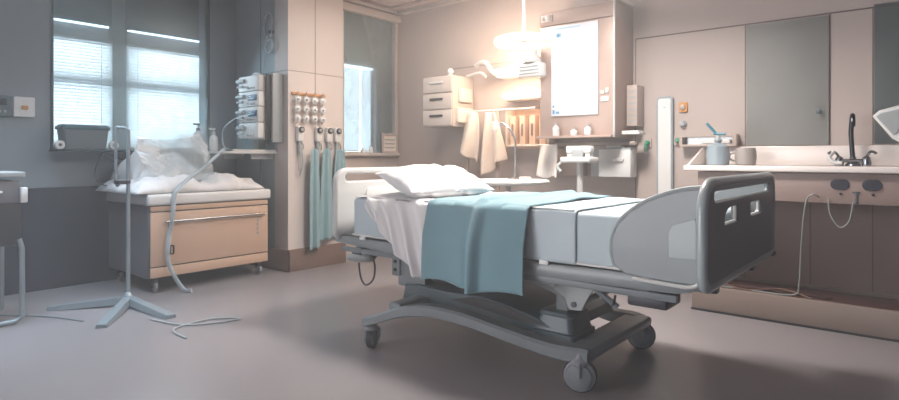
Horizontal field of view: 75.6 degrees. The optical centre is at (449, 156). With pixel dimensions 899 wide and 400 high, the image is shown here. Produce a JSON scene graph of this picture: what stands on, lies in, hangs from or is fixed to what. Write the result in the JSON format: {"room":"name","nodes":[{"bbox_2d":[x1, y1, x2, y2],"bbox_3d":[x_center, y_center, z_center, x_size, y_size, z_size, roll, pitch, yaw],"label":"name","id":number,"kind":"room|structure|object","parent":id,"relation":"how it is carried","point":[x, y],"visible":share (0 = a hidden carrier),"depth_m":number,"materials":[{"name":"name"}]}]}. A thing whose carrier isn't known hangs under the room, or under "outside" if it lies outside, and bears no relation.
{"room":"hospital room","nodes":[
{"label":"hospital room","id":0,"kind":"room"},
{"bbox_2d":[0,0,235,187],"bbox_3d":[-4.086,-0.300,4.096,0.200,2.800,5.490,0,0,40],"label":"wall","id":1,"kind":"structure","parent":0,"point":[24,24],"depth_m":4.82,"materials":[{"name":"paint"}]},
{"bbox_2d":[0,95,11,116],"bbox_3d":[-3.533,-0.405,4.576,0.039,0.170,0.135,0,0,40],"label":"wall control panel","id":2,"kind":"object","parent":1,"relation":"attached to","point":[5,100],"visible":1,"depth_m":4.59,"materials":[{"name":"grey plastic"}]},
{"bbox_2d":[13,96,34,116],"bbox_3d":[-3.439,-0.405,4.691,0.036,0.160,0.142,0,0,40],"label":"wall thermostat","id":3,"kind":"object","parent":1,"relation":"attached to","point":[22,106],"visible":1,"depth_m":4.68,"materials":[{"name":"white plastic"}]},
{"bbox_2d":[4,186,135,295],"bbox_3d":[-3.999,0.677,4.024,0.025,0.845,5.490,0,0,40],"label":"wall panel","id":4,"kind":"object","parent":1,"relation":"attached to","point":[65,230],"depth_m":4.90,"materials":[{"name":"paint"}]},
{"bbox_2d":[94,152,106,185],"bbox_3d":[-2.967,0.111,4.978,0.152,0.309,0.024,0,0,-12],"label":"power cable","id":5,"kind":"object","parent":1,"relation":"hanging from","point":[102,152],"visible":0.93,"depth_m":4.97,"materials":[{"name":"plastic"}]},
{"bbox_2d":[50,0,209,149],"bbox_3d":[-3.006,-0.850,5.610,0.530,1.900,3.000,0,0,40],"label":"window","id":6,"kind":"structure","parent":1,"relation":"in","point":[164,24],"depth_m":5.66,"materials":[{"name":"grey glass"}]},
{"bbox_2d":[54,33,112,148],"bbox_3d":[-3.455,-0.591,5.255,0.038,1.019,0.740,0,0,40],"label":"blind","id":7,"kind":"object","parent":6,"relation":"attached to","point":[83,66],"visible":0.41,"depth_m":5.34,"materials":[{"name":"white plastic"}]},
{"bbox_2d":[54,0,198,40],"bbox_3d":[-3.169,-1.520,5.641,0.020,0.560,1.680,0,0,40],"label":"roller shade","id":8,"kind":"object","parent":6,"relation":"attached to","point":[175,20],"depth_m":5.73,"materials":[{"name":"fabric"}]},
{"bbox_2d":[126,44,198,148],"bbox_3d":[-2.879,-0.591,5.950,0.038,1.019,0.815,0,0,40],"label":"blind","id":9,"kind":"object","parent":6,"relation":"attached to","point":[162,95],"visible":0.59,"depth_m":5.89,"materials":[{"name":"white plastic"}]},
{"bbox_2d":[49,149,219,151],"bbox_3d":[-2.808,-0.055,5.309,0.220,0.020,1.410,0,0,40],"label":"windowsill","id":10,"kind":"structure","parent":1,"relation":"attached to","point":[50,150],"depth_m":4.92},
{"bbox_2d":[54,140,64,148],"bbox_3d":[-3.199,-0.101,4.759,0.044,0.070,0.070,0,0,40],"label":"tape roll","id":11,"kind":"object","parent":10,"relation":"on","point":[62,143],"visible":1,"depth_m":4.75,"materials":[{"name":"white plastic"}]},
{"bbox_2d":[55,124,110,148],"bbox_3d":[-3.117,-0.169,4.936,0.210,0.203,0.370,0,0,40],"label":"storage bin","id":12,"kind":"object","parent":10,"relation":"on","point":[74,136],"visible":0.94,"depth_m":4.86,"materials":[{"name":"plastic"}]},
{"bbox_2d":[108,141,118,148],"bbox_3d":[-2.938,-0.102,5.073,0.044,0.072,0.072,0,0,40],"label":"tape roll","id":13,"kind":"object","parent":10,"relation":"on","point":[110,145],"visible":0.56,"depth_m":5.05,"materials":[{"name":"white plastic"}]},
{"bbox_2d":[236,0,274,247],"bbox_3d":[-1.914,-0.300,5.991,1.125,2.800,0.200,0,0,40],"label":"wall","id":14,"kind":"structure","parent":0,"point":[247,11],"depth_m":5.92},
{"bbox_2d":[184,149,276,158],"bbox_3d":[-2.147,-0.025,5.667,0.740,0.090,0.583,0,0,40],"label":"wall shelf","id":15,"kind":"object","parent":14,"relation":"attached to","point":[235,153],"visible":0.88,"depth_m":5.55,"materials":[{"name":"white plastic"}]},
{"bbox_2d":[165,148,225,292],"bbox_3d":[-2.179,0.515,5.010,0.220,1.188,0.667,0,0,3],"label":"hose","id":16,"kind":"object","parent":15,"relation":"hanging from","point":[173,198],"visible":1,"depth_m":4.72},
{"bbox_2d":[193,123,202,150],"bbox_3d":[-2.408,-0.188,5.556,0.092,0.269,0.091,0,0,40],"label":"pump bottle","id":17,"kind":"object","parent":15,"relation":"on","point":[198,148],"visible":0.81,"depth_m":5.53,"materials":[{"name":"plastic"}]},
{"bbox_2d":[209,128,217,150],"bbox_3d":[-2.289,-0.167,5.621,0.076,0.226,0.082,0,0,40],"label":"pump bottle","id":18,"kind":"object","parent":15,"relation":"on","point":[213,140],"visible":0.9,"depth_m":5.60,"materials":[{"name":"white plastic"}]},
{"bbox_2d":[221,73,282,149],"bbox_3d":[-1.918,-0.436,5.671,0.618,0.764,0.278,0,0,27],"label":"rack","id":19,"kind":"object","parent":15,"relation":"on","point":[260,97],"visible":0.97,"depth_m":5.53,"materials":[{"name":"grey plastic"}]},
{"bbox_2d":[263,12,273,70],"bbox_3d":[-1.780,-1.129,5.710,0.193,0.597,0.051,0,0,40],"label":"hook","id":20,"kind":"object","parent":14,"relation":"hanging from","point":[270,31],"visible":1,"depth_m":5.70,"materials":[{"name":"metal"}]},
{"bbox_2d":[260,0,285,184],"bbox_3d":[-1.895,-0.300,5.841,0.905,2.800,0.006,0,0,40],"label":"trim","id":21,"kind":"structure","parent":14,"relation":"attached to","point":[260,0],"depth_m":5.84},
{"bbox_2d":[275,0,342,249],"bbox_3d":[-1.414,-0.300,5.878,0.220,2.800,0.675,0,0,40],"label":"wall column","id":22,"kind":"structure","parent":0,"point":[294,19],"depth_m":5.68,"materials":[{"name":"paint"}]},
{"bbox_2d":[250,243,345,271],"bbox_3d":[-1.669,0.995,6.090,0.935,0.210,0.715,0,0,40],"label":"baseboard","id":23,"kind":"structure","parent":22,"relation":"attached to","point":[283,260],"depth_m":5.70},
{"bbox_2d":[296,126,304,153],"bbox_3d":[-1.437,-0.165,5.609,0.085,0.270,0.070,0,0,40],"label":"wall hook","id":24,"kind":"object","parent":22,"relation":"attached to","point":[300,130],"depth_m":5.60,"materials":[{"name":"white plastic"}]},
{"bbox_2d":[298,150,303,174],"bbox_3d":[-1.441,0.038,5.618,0.022,0.276,0.063,0,0,40],"label":"hose","id":25,"kind":"object","parent":24,"relation":"hanging from","point":[302,150],"visible":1,"depth_m":5.62,"materials":[{"name":"grey plastic"}]},
{"bbox_2d":[291,92,325,97],"bbox_3d":[-1.371,-0.618,5.710,0.057,0.036,0.400,0,0,40],"label":"rack","id":26,"kind":"object","parent":22,"relation":"attached to","point":[292,93],"visible":1,"depth_m":5.71,"materials":[{"name":"brown wood"}]},
{"bbox_2d":[294,93,300,123],"bbox_3d":[-1.457,-0.466,5.566,0.068,0.292,0.043,0,0,-34],"label":"string","id":27,"kind":"object","parent":26,"relation":"hanging from","point":[297,99],"visible":1,"depth_m":5.55,"materials":[{"name":"grey plastic"}]},
{"bbox_2d":[302,94,309,123],"bbox_3d":[-1.393,-0.466,5.643,0.068,0.292,0.043,0,0,-34],"label":"string","id":28,"kind":"object","parent":26,"relation":"hanging from","point":[306,109],"visible":1,"depth_m":5.63,"materials":[{"name":"white plastic"}]},
{"bbox_2d":[311,95,317,124],"bbox_3d":[-1.329,-0.466,5.720,0.068,0.292,0.043,0,0,-34],"label":"string","id":29,"kind":"object","parent":26,"relation":"hanging from","point":[314,100],"visible":1,"depth_m":5.71,"materials":[{"name":"white plastic"}]},
{"bbox_2d":[319,96,325,124],"bbox_3d":[-1.266,-0.466,5.797,0.068,0.292,0.043,0,0,-34],"label":"string","id":30,"kind":"object","parent":26,"relation":"hanging from","point":[322,101],"visible":1,"depth_m":5.79,"materials":[{"name":"white plastic"}]},
{"bbox_2d":[290,0,342,148],"bbox_3d":[-1.327,-0.410,5.809,0.002,2.580,0.670,0,0,40],"label":"trim","id":31,"kind":"structure","parent":22,"relation":"attached to","point":[315,0],"depth_m":5.79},
{"bbox_2d":[314,127,322,153],"bbox_3d":[-1.297,-0.165,5.778,0.085,0.270,0.070,0,0,40],"label":"wall hook","id":32,"kind":"object","parent":22,"relation":"attached to","point":[318,131],"depth_m":5.77,"materials":[{"name":"white plastic"}]},
{"bbox_2d":[310,148,319,249],"bbox_3d":[-1.315,0.412,5.678,0.048,0.995,0.160,0,0,35],"label":"gown","id":33,"kind":"object","parent":32,"relation":"hanging from","point":[314,166],"visible":1,"depth_m":5.68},
{"bbox_2d":[325,127,332,150],"bbox_3d":[-1.214,-0.165,5.878,0.085,0.270,0.070,0,0,40],"label":"wall hook","id":34,"kind":"object","parent":22,"relation":"attached to","point":[328,130],"depth_m":5.87,"materials":[{"name":"white plastic"}]},
{"bbox_2d":[320,149,333,240],"bbox_3d":[-1.228,0.378,5.818,0.058,0.925,0.201,0,0,40],"label":"towel","id":35,"kind":"object","parent":34,"relation":"hanging from","point":[326,203],"visible":1,"depth_m":5.80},
{"bbox_2d":[333,128,341,152],"bbox_3d":[-1.144,-0.165,5.963,0.085,0.270,0.070,0,0,40],"label":"wall hook","id":36,"kind":"object","parent":22,"relation":"attached to","point":[337,132],"depth_m":5.95,"materials":[{"name":"white plastic"}]},
{"bbox_2d":[332,149,346,236],"bbox_3d":[-1.123,0.363,5.959,0.051,0.894,0.212,0,0,40],"label":"gown","id":37,"kind":"object","parent":36,"relation":"hanging from","point":[340,162],"visible":0.31,"depth_m":5.94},
{"bbox_2d":[344,1,396,258],"bbox_3d":[-0.962,-0.300,6.540,0.170,2.800,0.920,0,0,40],"label":"wall","id":38,"kind":"structure","parent":0,"point":[351,161],"depth_m":6.45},
{"bbox_2d":[343,11,393,152],"bbox_3d":[-0.936,-0.820,6.524,0.130,1.560,0.790,0,0,40],"label":"window","id":39,"kind":"structure","parent":38,"relation":"in","point":[368,42],"depth_m":6.62,"materials":[{"name":"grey glass"}]},
{"bbox_2d":[344,11,369,67],"bbox_3d":[-1.046,-1.305,6.453,0.012,0.590,0.540,0,0,40],"label":"roller shade","id":40,"kind":"object","parent":39,"relation":"attached to","point":[355,53],"depth_m":6.43,"materials":[{"name":"grey fabric"}]},
{"bbox_2d":[344,66,370,150],"bbox_3d":[-1.057,-0.537,6.504,0.030,0.944,0.595,0,0,40],"label":"blind","id":41,"kind":"object","parent":39,"relation":"attached to","point":[352,84],"visible":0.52,"depth_m":6.52,"materials":[{"name":"fabric"}]},
{"bbox_2d":[343,1,400,155],"bbox_3d":[-0.871,-0.825,6.454,0.080,1.630,0.885,0,0,40],"label":"trim","id":42,"kind":"structure","parent":38,"relation":"attached to","point":[348,7],"depth_m":6.63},
{"bbox_2d":[382,133,397,152],"bbox_3d":[-0.687,-0.158,6.676,0.020,0.224,0.240,0,0,40],"label":"chart","id":43,"kind":"object","parent":42,"relation":"on","point":[389,141],"visible":1,"depth_m":6.67,"materials":[{"name":"beige paper"}]},
{"bbox_2d":[358,0,442,10],"bbox_3d":[-0.883,-1.750,2.616,7.900,0.100,7.300,0,0,40],"label":"ceiling","id":44,"kind":"structure","parent":0,"point":[385,2],"depth_m":6.38,"materials":[{"name":"paint"}]},
{"bbox_2d":[360,0,427,8],"bbox_3d":[1.304,-1.692,4.024,6.330,0.014,1.460,0,0,40],"label":"trim","id":45,"kind":"structure","parent":44,"relation":"attached to","point":[367,1],"depth_m":6.41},
{"bbox_2d":[493,0,553,50],"bbox_3d":[0.570,-1.276,4.463,0.464,0.847,0.464,0,0,40],"label":"lamp","id":46,"kind":"object","parent":44,"relation":"hanging from","point":[511,41],"visible":1,"depth_m":4.42,"materials":[{"name":"white plastic"}]},
{"bbox_2d":[0,256,898,399],"bbox_3d":[-0.883,1.150,2.616,7.900,0.100,7.300,0,0,40],"label":"floor","id":47,"kind":"structure","parent":0,"point":[298,335],"depth_m":3.28,"materials":[{"name":"tile"}]},
{"bbox_2d":[0,171,27,326],"bbox_3d":[-3.115,0.597,3.733,0.438,1.000,0.570,0,0,40],"label":"trolley","id":48,"kind":"object","parent":47,"relation":"on","point":[11,194],"visible":1,"depth_m":3.80,"materials":[{"name":"grey plastic"}]},
{"bbox_2d":[0,315,83,321],"bbox_3d":[-2.771,1.094,3.959,0.682,0.010,0.053,0,0,12],"label":"cable","id":49,"kind":"object","parent":47,"relation":"on","point":[0,315],"visible":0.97,"depth_m":3.97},
{"bbox_2d":[46,126,175,328],"bbox_3d":[-2.395,0.434,4.080,0.966,1.328,0.460,0,0,35],"label":"stand","id":50,"kind":"object","parent":47,"relation":"on","point":[122,303],"visible":1,"depth_m":4.22,"materials":[{"name":"metal"}]},
{"bbox_2d":[107,189,269,291],"bbox_3d":[-2.353,0.700,5.296,0.876,0.800,1.120,0,0,40],"label":"base cabinet","id":51,"kind":"object","parent":47,"relation":"on","point":[211,230],"visible":0.98,"depth_m":4.96,"materials":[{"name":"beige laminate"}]},
{"bbox_2d":[96,172,263,194],"bbox_3d":[-2.415,0.204,5.253,0.865,0.185,1.213,0,0,40],"label":"duvet","id":52,"kind":"object","parent":51,"relation":"on","point":[153,184],"visible":0.71,"depth_m":4.92,"materials":[{"name":"white fabric"}]},
{"bbox_2d":[109,150,204,180],"bbox_3d":[-2.622,0.067,5.220,0.565,0.306,0.666,0,0,40],"label":"pillow","id":53,"kind":"object","parent":52,"relation":"on","point":[136,164],"visible":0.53,"depth_m":4.98,"materials":[{"name":"white fabric"}]},
{"bbox_2d":[135,134,212,177],"bbox_3d":[-2.408,-0.009,5.080,0.268,0.419,0.647,0,0,40],"label":"plastic cover","id":54,"kind":"object","parent":52,"relation":"on","point":[146,149],"visible":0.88,"depth_m":5.01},
{"bbox_2d":[107,189,269,205],"bbox_3d":[-2.363,0.346,5.304,0.850,0.092,1.120,0,0,40],"label":"countertop","id":55,"kind":"structure","parent":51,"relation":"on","point":[224,197],"depth_m":4.98,"materials":[{"name":"white plastic"}]},
{"bbox_2d":[149,317,240,338],"bbox_3d":[-1.678,1.093,3.860,0.592,0.013,0.452,0,0,40],"label":"cable","id":56,"kind":"object","parent":47,"relation":"on","point":[232,318],"visible":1,"depth_m":3.83,"materials":[{"name":"grey plastic"}]},
{"bbox_2d":[466,71,535,191],"bbox_3d":[0.489,0.108,5.712,0.840,1.943,0.049,0,0,40],"label":"rail","id":57,"kind":"object","parent":47,"relation":"on","point":[497,111],"visible":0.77,"depth_m":5.71,"materials":[{"name":"white metal"}]},
{"bbox_2d":[460,112,478,161],"bbox_3d":[0.198,-0.201,5.890,0.272,0.502,0.096,0,0,40],"label":"garment","id":58,"kind":"object","parent":57,"relation":"hanging from","point":[470,138],"visible":1,"depth_m":5.87,"materials":[{"name":"beige fabric"}]},
{"bbox_2d":[481,112,507,174],"bbox_3d":[0.433,-0.130,5.669,0.276,0.621,0.104,0,0,40],"label":"garment","id":59,"kind":"object","parent":57,"relation":"hanging from","point":[493,146],"visible":0.92,"depth_m":5.70,"materials":[{"name":"beige fabric"}]},
{"bbox_2d":[480,178,549,191],"bbox_3d":[0.463,0.637,4.553,0.640,0.925,0.640,0,0,40],"label":"round table","id":60,"kind":"object","parent":47,"relation":"on","point":[508,183],"visible":0.42,"depth_m":4.30,"materials":[{"name":"white plastic"}]},
{"bbox_2d":[491,121,518,179],"bbox_3d":[0.448,-0.053,4.541,0.242,0.455,0.110,0,0,4],"label":"gooseneck lamp","id":61,"kind":"object","parent":60,"relation":"on","point":[495,125],"visible":0.98,"depth_m":4.53,"materials":[{"name":"metal"}]},
{"bbox_2d":[333,167,775,392],"bbox_3d":[0.453,0.586,3.361,2.353,1.031,1.290,0,0,40],"label":"hospital bed","id":62,"kind":"object","parent":47,"relation":"on","point":[653,250],"visible":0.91,"depth_m":2.75,"materials":[{"name":"plastic"}]},
{"bbox_2d":[347,252,376,285],"bbox_3d":[-0.525,0.678,3.735,0.148,0.254,0.392,0,0,-35],"label":"controller","id":63,"kind":"object","parent":62,"relation":"hanging from","point":[357,257],"visible":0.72,"depth_m":3.72,"materials":[{"name":"grey plastic"}]},
{"bbox_2d":[365,192,505,276],"bbox_3d":[-0.029,0.447,3.706,0.548,0.428,1.036,0,0,40],"label":"sheet","id":64,"kind":"object","parent":62,"relation":"on","point":[401,222],"visible":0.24,"depth_m":3.30,"materials":[{"name":"white fabric"}]},
{"bbox_2d":[355,192,643,210],"bbox_3d":[0.279,0.234,3.509,1.520,0.039,0.911,0,0,40],"label":"sheet","id":65,"kind":"object","parent":62,"relation":"on","point":[400,195],"visible":0.18,"depth_m":3.48,"materials":[{"name":"white fabric"}]},
{"bbox_2d":[374,164,494,197],"bbox_3d":[-0.090,0.158,3.621,0.620,0.232,0.448,0,0,-34],"label":"pillow","id":66,"kind":"object","parent":65,"relation":"on","point":[422,180],"visible":0.91,"depth_m":3.47,"materials":[{"name":"white fabric"}]},
{"bbox_2d":[421,190,611,295],"bbox_3d":[0.396,0.442,3.314,0.642,0.470,1.105,0,0,40],"label":"blanket","id":67,"kind":"object","parent":65,"relation":"on","point":[475,243],"visible":0.89,"depth_m":2.94,"materials":[{"name":"fabric"}]},
{"bbox_2d":[525,197,642,264],"bbox_3d":[0.772,0.367,3.101,0.270,0.254,0.939,0,0,40],"label":"cover","id":68,"kind":"object","parent":62,"relation":"on","point":[550,235],"visible":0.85,"depth_m":2.75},
{"bbox_2d":[556,146,598,292],"bbox_3d":[1.059,0.505,4.708,0.400,1.190,0.398,0,0,40],"label":"pedestal table","id":69,"kind":"object","parent":47,"relation":"on","point":[575,154],"visible":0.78,"depth_m":4.68,"materials":[{"name":"white plastic"}]},
{"bbox_2d":[560,157,598,162],"bbox_3d":[1.052,0.022,4.700,0.260,0.045,0.180,0,0,40],"label":"tray","id":70,"kind":"object","parent":69,"relation":"on","point":[563,159],"depth_m":4.63,"materials":[{"name":"white plastic"}]},
{"bbox_2d":[691,279,898,342],"bbox_3d":[2.616,1.011,3.809,1.835,0.178,0.513,0,0,40],"label":"platform","id":71,"kind":"object","parent":47,"relation":"on","point":[845,313],"visible":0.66,"depth_m":3.79,"materials":[{"name":"brown wood"}]},
{"bbox_2d":[725,284,812,298],"bbox_3d":[2.193,0.926,4.054,0.606,0.028,0.131,0,0,40],"label":"cable","id":72,"kind":"object","parent":71,"relation":"on","point":[725,284],"visible":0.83,"depth_m":4.05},
{"bbox_2d":[684,145,898,294],"bbox_3d":[2.596,0.415,3.829,1.890,0.990,0.509,0,0,40],"label":"sink cabinet","id":73,"kind":"object","parent":71,"relation":"on","point":[863,254],"depth_m":3.97,"materials":[{"name":"brown wood"}]},
{"bbox_2d":[706,123,729,164],"bbox_3d":[1.976,-0.099,4.273,0.163,0.315,0.160,0,0,40],"label":"pump dispenser","id":74,"kind":"object","parent":73,"relation":"on","point":[717,153],"visible":0.97,"depth_m":4.22,"materials":[{"name":"grey plastic"}]},
{"bbox_2d":[730,148,756,164],"bbox_3d":[2.134,-0.004,4.196,0.163,0.125,0.144,0,0,-15],"label":"mug","id":75,"kind":"object","parent":73,"relation":"on","point":[743,156],"visible":0.95,"depth_m":4.14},
{"bbox_2d":[722,194,819,295],"bbox_3d":[2.196,0.589,3.998,0.149,0.709,0.666,0,0,-35],"label":"cable","id":76,"kind":"object","parent":73,"relation":"hanging from","point":[808,196],"visible":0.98,"depth_m":3.87,"materials":[{"name":"grey plastic"}]},
{"bbox_2d":[684,165,898,173],"bbox_3d":[2.596,0.080,3.828,1.890,0.040,0.508,0,0,40],"label":"countertop","id":77,"kind":"structure","parent":73,"relation":"on","point":[742,168],"depth_m":3.78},
{"bbox_2d":[830,179,848,189],"bbox_3d":[2.462,0.172,3.658,0.100,0.065,0.012,0,0,40],"label":"vent","id":78,"kind":"object","parent":73,"relation":"attached to","point":[835,184],"depth_m":3.65,"materials":[{"name":"plastic"}]},
{"bbox_2d":[828,198,853,227],"bbox_3d":[2.453,0.352,3.639,0.137,0.185,0.023,0,0,40],"label":"cable","id":79,"kind":"object","parent":73,"relation":"hanging from","point":[828,198],"visible":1,"depth_m":3.63,"materials":[{"name":"grey plastic"}]},
{"bbox_2d":[827,113,876,165],"bbox_3d":[2.680,-0.117,3.861,0.275,0.351,0.164,0,0,40],"label":"tap","id":80,"kind":"object","parent":73,"relation":"on","point":[866,160],"visible":1,"depth_m":3.88,"materials":[{"name":"silver metal"}]},
{"bbox_2d":[862,180,881,190],"bbox_3d":[2.588,0.172,3.553,0.100,0.065,0.012,0,0,40],"label":"vent","id":81,"kind":"object","parent":73,"relation":"attached to","point":[867,185],"depth_m":3.55,"materials":[{"name":"plastic"}]},
{"bbox_2d":[873,105,898,141],"bbox_3d":[2.909,-0.136,3.684,0.345,0.389,0.293,0,0,40],"label":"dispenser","id":82,"kind":"object","parent":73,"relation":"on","point":[888,118],"visible":1,"depth_m":3.62,"materials":[{"name":"white plastic"}]},
{"bbox_2d":[397,0,898,299],"bbox_3d":[1.857,-0.300,4.903,6.600,2.800,0.200,0,0,40],"label":"wall","id":83,"kind":"structure","parent":0,"point":[705,70],"depth_m":4.90,"materials":[{"name":"paint"}]},
{"bbox_2d":[343,0,468,15],"bbox_3d":[1.572,-1.677,4.426,6.430,0.045,0.900,0,0,40],"label":"trim","id":84,"kind":"structure","parent":83,"relation":"attached to","point":[444,2],"depth_m":6.46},
{"bbox_2d":[423,75,473,128],"bbox_3d":[0.000,-0.570,6.071,0.450,0.520,0.368,0,0,40],"label":"upper cabinet","id":85,"kind":"object","parent":83,"relation":"attached to","point":[447,99],"visible":0.98,"depth_m":5.93,"materials":[{"name":"wood"}]},
{"bbox_2d":[474,60,518,79],"bbox_3d":[0.552,-0.871,5.695,0.701,0.193,0.243,0,0,40],"label":"lamp","id":86,"kind":"object","parent":83,"relation":"attached to","point":[505,73],"visible":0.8,"depth_m":5.65,"materials":[{"name":"white plastic"}]},
{"bbox_2d":[502,89,539,101],"bbox_3d":[0.728,-0.590,5.578,0.440,0.090,0.198,0,0,40],"label":"wall box","id":87,"kind":"object","parent":83,"relation":"attached to","point":[530,95],"visible":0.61,"depth_m":5.54,"materials":[{"name":"white plastic"}]},
{"bbox_2d":[505,109,555,148],"bbox_3d":[0.779,-0.270,5.562,0.480,0.380,0.158,0,0,40],"label":"wall shelf unit","id":88,"kind":"object","parent":83,"relation":"attached to","point":[508,114],"visible":0.35,"depth_m":5.65,"materials":[{"name":"beige light wood"}]},
{"bbox_2d":[510,116,518,144],"bbox_3d":[0.642,-0.261,5.662,0.064,0.279,0.103,0,0,40],"label":"folder","id":89,"kind":"object","parent":88,"relation":"on","point":[514,120],"visible":0.73,"depth_m":5.62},
{"bbox_2d":[519,115,528,143],"bbox_3d":[0.727,-0.261,5.592,0.064,0.279,0.103,0,0,40],"label":"folder","id":90,"kind":"object","parent":88,"relation":"on","point":[523,119],"visible":0.8,"depth_m":5.56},
{"bbox_2d":[529,115,538,143],"bbox_3d":[0.811,-0.261,5.522,0.064,0.279,0.103,0,0,40],"label":"folder","id":91,"kind":"object","parent":88,"relation":"on","point":[533,119],"visible":0.84,"depth_m":5.49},
{"bbox_2d":[539,114,546,143],"bbox_3d":[0.896,-0.261,5.452,0.064,0.279,0.103,0,0,40],"label":"folder","id":92,"kind":"object","parent":88,"relation":"on","point":[541,141],"visible":0.15,"depth_m":5.43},
{"bbox_2d":[536,144,557,178],"bbox_3d":[0.891,0.041,5.315,0.233,0.313,0.061,0,0,40],"label":"hanging towel","id":93,"kind":"object","parent":88,"relation":"hanging from","point":[548,155],"visible":0.98,"depth_m":5.30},
{"bbox_2d":[518,48,545,78],"bbox_3d":[0.853,-0.845,5.261,0.258,0.290,0.528,0,0,40],"label":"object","id":94,"kind":"object","parent":83,"relation":"attached to","point":[532,66],"visible":0.72,"depth_m":5.08,"materials":[{"name":"white plastic"}]},
{"bbox_2d":[557,149,586,175],"bbox_3d":[1.083,0.050,5.349,0.360,0.240,0.098,0,0,40],"label":"box","id":95,"kind":"object","parent":83,"relation":"attached to","point":[568,169],"visible":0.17,"depth_m":5.29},
{"bbox_2d":[536,0,632,139],"bbox_3d":[1.171,-0.740,5.058,0.716,1.160,0.433,0,0,40],"label":"display cabinet","id":96,"kind":"object","parent":83,"relation":"attached to","point":[589,62],"visible":0.99,"depth_m":4.89,"materials":[{"name":"beige wood"}]},
{"bbox_2d":[541,14,552,22],"bbox_3d":[0.859,-1.220,5.117,0.110,0.060,0.014,0,0,40],"label":"switch","id":97,"kind":"object","parent":96,"relation":"attached to","point":[545,18],"depth_m":5.11,"materials":[{"name":"white plastic"}]},
{"bbox_2d":[552,123,558,135],"bbox_3d":[0.924,-0.238,5.031,0.060,0.110,0.060,0,0,40],"label":"bottle","id":98,"kind":"object","parent":96,"relation":"on","point":[555,130],"visible":0.98,"depth_m":5.01,"materials":[{"name":"white plastic"}]},
{"bbox_2d":[536,134,631,139],"bbox_3d":[1.168,-0.172,5.061,0.698,0.020,0.433,0,0,40],"label":"shelf","id":99,"kind":"object","parent":96,"relation":"attached to","point":[542,136],"depth_m":4.93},
{"bbox_2d":[584,124,591,134],"bbox_3d":[1.155,-0.228,4.839,0.060,0.090,0.060,0,0,40],"label":"bottle","id":100,"kind":"object","parent":96,"relation":"on","point":[587,130],"visible":0.97,"depth_m":4.82,"materials":[{"name":"white plastic"}]},
{"bbox_2d":[622,130,645,134],"bbox_3d":[1.512,-0.200,4.761,0.150,0.030,0.140,0,0,40],"label":"tray","id":101,"kind":"object","parent":96,"relation":"on","point":[632,132],"visible":1,"depth_m":4.72,"materials":[{"name":"white plastic"}]},
{"bbox_2d":[591,149,598,175],"bbox_3d":[1.319,0.050,5.128,0.085,0.240,0.138,0,0,40],"label":"box","id":102,"kind":"object","parent":83,"relation":"attached to","point":[594,166],"visible":0.38,"depth_m":5.07,"materials":[{"name":"grey plastic"}]},
{"bbox_2d":[554,141,637,145],"bbox_3d":[1.242,-0.117,5.243,0.920,0.035,0.058,0,0,40],"label":"shelf","id":103,"kind":"object","parent":83,"relation":"attached to","point":[623,143],"visible":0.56,"depth_m":5.15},
{"bbox_2d":[598,148,636,176],"bbox_3d":[1.429,0.046,4.947,0.291,0.248,0.158,0,0,40],"label":"bin","id":104,"kind":"object","parent":83,"relation":"attached to","point":[613,162],"visible":1,"depth_m":4.89,"materials":[{"name":"white plastic"}]},
{"bbox_2d":[606,145,623,147],"bbox_3d":[1.421,-0.089,4.980,0.130,0.021,0.080,0,0,40],"label":"pack","id":105,"kind":"object","parent":104,"relation":"on","point":[607,146],"visible":1,"depth_m":4.95,"materials":[{"name":"white plastic"}]},
{"bbox_2d":[627,85,643,126],"bbox_3d":[1.572,-0.430,4.904,0.090,0.340,0.160,0,0,40],"label":"wall box","id":106,"kind":"object","parent":83,"relation":"attached to","point":[635,93],"visible":1,"depth_m":4.85,"materials":[{"name":"grey plastic"}]},
{"bbox_2d":[643,138,651,151],"bbox_3d":[1.665,-0.102,4.898,0.070,0.115,0.051,0,0,40],"label":"outlet","id":107,"kind":"object","parent":83,"relation":"attached to","point":[647,142],"visible":1,"depth_m":4.89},
{"bbox_2d":[657,96,673,193],"bbox_3d":[1.786,0.150,4.806,0.135,1.300,0.038,0,0,40],"label":"column","id":108,"kind":"structure","parent":83,"relation":"attached to","point":[665,105],"depth_m":4.79,"materials":[{"name":"white plastic"}]},
{"bbox_2d":[454,3,898,292],"bbox_3d":[2.177,-0.009,4.506,5.600,2.018,0.004,0,0,40],"label":"trim","id":109,"kind":"structure","parent":83,"relation":"attached to","point":[830,13],"depth_m":4.10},
{"bbox_2d":[674,136,678,144],"bbox_3d":[1.861,-0.135,4.736,0.070,0.080,0.051,0,0,40],"label":"outlet","id":110,"kind":"object","parent":83,"relation":"attached to","point":[676,138],"visible":0.49,"depth_m":4.75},
{"bbox_2d":[679,102,687,111],"bbox_3d":[1.897,-0.405,4.717,0.070,0.080,0.034,0,0,40],"label":"button","id":111,"kind":"object","parent":83,"relation":"attached to","point":[683,106],"visible":1,"depth_m":4.71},
{"bbox_2d":[679,134,738,146],"bbox_3d":[2.037,-0.129,4.560,0.425,0.093,0.090,0,0,40],"label":"wall panel","id":112,"kind":"object","parent":83,"relation":"attached to","point":[728,139],"visible":0.96,"depth_m":4.56,"materials":[{"name":"metal"}]},
{"bbox_2d":[746,15,828,144],"bbox_3d":[2.456,-0.545,4.240,0.528,0.910,0.055,0,0,40],"label":"upper cabinet","id":113,"kind":"object","parent":83,"relation":"attached to","point":[787,62],"visible":1,"depth_m":4.24,"materials":[{"name":"wood"}]},
{"bbox_2d":[874,1,898,143],"bbox_3d":[3.079,-0.560,3.747,0.543,0.940,0.019,0,0,40],"label":"upper cabinet","id":114,"kind":"object","parent":83,"relation":"attached to","point":[886,19],"visible":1,"depth_m":3.88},
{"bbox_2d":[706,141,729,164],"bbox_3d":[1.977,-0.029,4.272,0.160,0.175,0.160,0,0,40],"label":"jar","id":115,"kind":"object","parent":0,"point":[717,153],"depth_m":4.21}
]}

